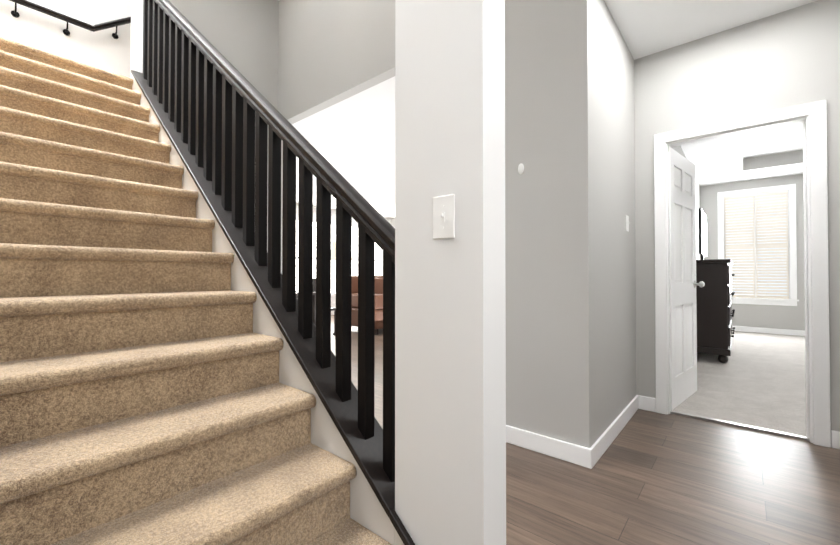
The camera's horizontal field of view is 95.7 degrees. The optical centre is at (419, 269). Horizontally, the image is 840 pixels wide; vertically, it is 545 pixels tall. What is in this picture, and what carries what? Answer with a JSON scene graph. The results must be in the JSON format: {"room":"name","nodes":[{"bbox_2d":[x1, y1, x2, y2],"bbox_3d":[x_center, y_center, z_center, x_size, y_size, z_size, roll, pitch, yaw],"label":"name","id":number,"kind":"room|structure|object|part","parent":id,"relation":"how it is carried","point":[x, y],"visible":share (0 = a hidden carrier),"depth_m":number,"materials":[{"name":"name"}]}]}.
{"room":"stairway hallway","nodes":[
{"label":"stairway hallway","id":0,"kind":"room"},
{"bbox_2d":[0,0,130,77],"bbox_3d":[-2.965,-1.504,4.420,0.100,5.200,3.220,-1,-1,40],"label":"wall","id":1,"kind":"structure","parent":0,"point":[104,49],"depth_m":3.81,"materials":[{"name":"white paint"}]},
{"bbox_2d":[11,2,19,17],"bbox_3d":[-3.679,-2.369,3.457,0.067,0.110,0.056,-1,-1,40],"label":"bracket","id":2,"kind":"object","parent":1,"relation":"attached to","point":[15,13],"depth_m":3.46,"materials":[{"name":"black metal"}]},
{"bbox_2d":[63,21,69,35],"bbox_3d":[-3.455,-2.365,3.721,0.067,0.110,0.056,-1,-1,40],"label":"bracket","id":3,"kind":"object","parent":1,"relation":"attached to","point":[65,31],"depth_m":3.73,"materials":[{"name":"black metal"}]},
{"bbox_2d":[112,26,117,38],"bbox_3d":[-3.209,-2.508,4.013,0.067,0.110,0.056,-1,-1,40],"label":"bracket","id":4,"kind":"object","parent":1,"relation":"attached to","point":[114,35],"depth_m":4.02,"materials":[{"name":"black metal"}]},
{"bbox_2d":[10,0,130,31],"bbox_3d":[-3.347,-2.781,3.811,0.054,0.720,1.766,-1,-1,40],"label":"rail","id":5,"kind":"object","parent":4,"relation":"attached to","point":[76,22],"visible":0.65,"depth_m":3.73,"materials":[{"name":"black wood"}]},
{"bbox_2d":[169,0,282,273],"bbox_3d":[-1.958,-1.511,3.800,0.100,5.200,1.304,-1,-1,40],"label":"wall","id":6,"kind":"structure","parent":0,"point":[241,37],"depth_m":3.94,"materials":[{"name":"grey paint"}]},
{"bbox_2d":[296,204,390,307],"bbox_3d":[-2.839,-0.215,9.304,0.100,2.740,5.980,-1,-1,40],"label":"wall","id":7,"kind":"structure","parent":0,"point":[333,218],"depth_m":9.90,"materials":[{"name":"white paint"}]},
{"bbox_2d":[296,216,382,296],"bbox_3d":[-2.670,-0.294,9.411,0.019,1.960,4.960,-1,-1,40],"label":"window","id":8,"kind":"structure","parent":7,"relation":"in","point":[378,264],"depth_m":9.94,"materials":[{"name":"white glass"}]},
{"bbox_2d":[391,218,394,227],"bbox_3d":[1.957,-0.216,9.226,7.520,2.740,0.100,-1,-1,40],"label":"wall","id":9,"kind":"structure","parent":0,"point":[393,222],"depth_m":11.51,"materials":[{"name":"white paint"}]},
{"bbox_2d":[278,0,594,447],"bbox_3d":[-0.290,-1.519,3.176,3.250,5.200,0.100,-1,-1,40],"label":"wall","id":10,"kind":"structure","parent":0,"point":[332,52],"depth_m":2.26,"materials":[{"name":"grey paint"}]},
{"bbox_2d":[518,163,523,173],"bbox_3d":[0.622,-0.621,2.333,0.042,0.068,0.032,-1,-1,40],"label":"sensor","id":11,"kind":"object","parent":10,"relation":"attached to","point":[520,168],"visible":1,"depth_m":2.32,"materials":[{"name":"white plastic"}]},
{"bbox_2d":[506,425,585,466],"bbox_3d":[0.567,1.019,2.348,0.870,0.105,0.021,-1,-1,40],"label":"baseboard","id":12,"kind":"structure","parent":10,"relation":"attached to","point":[566,451],"depth_m":2.19,"materials":[{"name":"paint"}]},
{"bbox_2d":[292,0,817,218],"bbox_3d":[0.138,-1.802,3.708,11.900,0.300,12.300,-1,-1,40],"label":"ceiling","id":13,"kind":"structure","parent":0,"point":[351,140],"depth_m":4.61,"materials":[{"name":"paint"}]},
{"bbox_2d":[331,315,839,544],"bbox_3d":[0.285,1.147,4.466,12.500,0.100,13.500,-1,-1,40],"label":"floor","id":14,"kind":"structure","parent":0,"point":[651,478],"depth_m":1.85,"materials":[{"name":"wood"}]},
{"bbox_2d":[0,0,414,544],"bbox_3d":[-1.466,-1.525,2.568,4.577,5.198,2.328,-1,-1,40],"label":"staircase","id":15,"kind":"structure","parent":14,"relation":"on","point":[174,370],"depth_m":1.46,"materials":[{"name":"carpet"}]},
{"bbox_3d":[-1.198,-1.253,2.248,3.032,2.520,0.066,-1,-1,40],"label":"rail","id":16,"kind":"part","parent":15,"relation":"part of","materials":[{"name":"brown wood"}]},
{"bbox_2d":[296,291,315,325],"bbox_3d":[-2.415,0.738,6.234,1.500,0.760,0.800,-1,-1,40],"label":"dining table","id":17,"kind":"object","parent":14,"relation":"on","point":[314,307],"visible":0.12,"depth_m":6.01,"materials":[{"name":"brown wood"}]},
{"bbox_2d":[312,278,335,335],"bbox_3d":[-1.741,0.631,6.490,0.460,0.980,0.460,-1,-1,40],"label":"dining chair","id":18,"kind":"object","parent":14,"relation":"on","point":[314,288],"visible":0.15,"depth_m":6.44,"materials":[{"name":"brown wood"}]},
{"bbox_2d":[331,241,352,334],"bbox_3d":[-1.387,0.313,6.679,0.400,1.620,0.400,-1,-1,40],"label":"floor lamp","id":19,"kind":"object","parent":14,"relation":"on","point":[333,252],"visible":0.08,"depth_m":6.54,"materials":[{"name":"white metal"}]},
{"bbox_3d":[-1.387,-0.337,6.687,0.400,0.320,0.400,-1,-1,40],"label":"lamp shade","id":20,"kind":"part","parent":19,"relation":"part of","materials":[{"name":"white fabric"}]},
{"bbox_2d":[351,276,382,334],"bbox_3d":[-0.416,0.625,7.668,1.000,1.020,2.230,-1,-1,40],"label":"leather sofa","id":21,"kind":"object","parent":14,"relation":"on","point":[378,304],"visible":0.15,"depth_m":6.84,"materials":[{"name":"brown leather"}]},
{"bbox_2d":[395,0,505,544],"bbox_3d":[0.083,-0.313,1.151,0.320,2.740,0.123,-1,-1,40],"label":"wall","id":22,"kind":"structure","parent":14,"relation":"on","point":[450,391],"depth_m":1.07,"materials":[{"name":"paint"}]},
{"bbox_2d":[433,194,454,238],"bbox_3d":[0.067,-0.150,1.077,0.076,0.122,0.006,-1,-1,40],"label":"light switch","id":23,"kind":"object","parent":22,"relation":"attached to","point":[447,202],"visible":1,"depth_m":1.07,"materials":[{"name":"white plastic"}]},
{"bbox_2d":[440,205,444,227],"bbox_3d":[0.062,-0.150,1.071,0.012,0.066,0.011,-1,-1,40],"label":"toggle","id":24,"kind":"object","parent":23,"relation":"attached to","point":[442,215],"visible":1,"depth_m":1.07,"materials":[{"name":"white plastic"}]},
{"bbox_2d":[592,0,699,441],"bbox_3d":[3.179,-0.424,4.799,0.130,3.050,6.880,-1,-1,40],"label":"wall","id":25,"kind":"structure","parent":0,"point":[614,239],"depth_m":2.48,"materials":[{"name":"grey paint"}]},
{"bbox_2d":[586,395,643,468],"bbox_3d":[1.315,1.021,2.496,0.040,0.105,1.216,-1,-1,40],"label":"baseboard","id":26,"kind":"structure","parent":25,"relation":"attached to","point":[590,457],"depth_m":2.36,"materials":[{"name":"paint"}]},
{"bbox_2d":[626,215,629,231],"bbox_3d":[1.512,-0.339,2.761,0.017,0.115,0.070,-1,-1,40],"label":"light switch","id":27,"kind":"object","parent":25,"relation":"attached to","point":[627,223],"visible":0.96,"depth_m":2.76,"materials":[{"name":"white plastic"}]},
{"bbox_2d":[634,0,839,430],"bbox_3d":[2.225,-0.295,2.604,1.310,2.740,0.100,-1,-1,40],"label":"wall","id":28,"kind":"structure","parent":0,"point":[786,59],"depth_m":2.60,"materials":[{"name":"grey paint"}]},
{"bbox_2d":[670,147,703,408],"bbox_3d":[2.170,0.066,3.152,0.757,2.015,0.179,1,-1,-42],"label":"bedroom door","id":29,"kind":"structure","parent":28,"relation":"in","point":[684,285],"depth_m":3.13,"materials":[{"name":"paint"}]},
{"bbox_2d":[670,411,809,440],"bbox_3d":[2.170,1.067,2.631,0.734,0.015,0.035,-1,-1,40],"label":"trim","id":30,"kind":"structure","parent":28,"relation":"attached to","point":[743,426],"depth_m":2.59,"materials":[{"name":"white wood"}]},
{"bbox_2d":[654,100,830,447],"bbox_3d":[2.172,0.021,2.645,0.906,2.108,0.140,-1,-1,40],"label":"door frame","id":31,"kind":"structure","parent":28,"relation":"attached to","point":[812,117],"depth_m":2.40,"materials":[{"name":"paint"}]},
{"bbox_2d":[673,331,805,435],"bbox_3d":[5.322,1.133,3.783,4.530,0.112,5.830,-1,-1,40],"label":"floor","id":32,"kind":"structure","parent":0,"point":[757,380],"depth_m":3.57,"materials":[{"name":"beige carpet"}]},
{"bbox_2d":[696,259,734,362],"bbox_3d":[3.755,0.487,4.942,0.510,1.208,1.220,-1,-1,40],"label":"dresser","id":33,"kind":"object","parent":32,"relation":"on","point":[714,296],"visible":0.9,"depth_m":4.45,"materials":[{"name":"brown wood"}]},
{"bbox_2d":[699,208,706,259],"bbox_3d":[3.732,-0.434,5.011,0.200,0.634,0.950,-1,-1,40],"label":"mirror","id":34,"kind":"object","parent":33,"relation":"on","point":[702,235],"visible":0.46,"depth_m":4.81,"materials":[{"name":"black"}]},
{"bbox_2d":[700,174,804,329],"bbox_3d":[7.052,-0.410,5.960,4.280,3.050,0.100,-1,-1,40],"label":"wall","id":35,"kind":"structure","parent":0,"point":[773,316],"depth_m":6.70,"materials":[{"name":"grey paint"}]},
{"bbox_2d":[717,184,798,305],"bbox_3d":[6.000,-0.423,6.806,1.090,2.075,0.120,-1,-1,40],"label":"bedroom window","id":36,"kind":"structure","parent":35,"relation":"in","point":[756,236],"depth_m":6.76,"materials":[{"name":"paint"}]},
{"bbox_2d":[732,326,804,335],"bbox_3d":[7.023,1.056,5.892,4.260,0.093,0.016,-1,-1,40],"label":"baseboard","id":37,"kind":"structure","parent":35,"relation":"attached to","point":[772,330],"depth_m":6.63,"materials":[{"name":"paint"}]}
]}

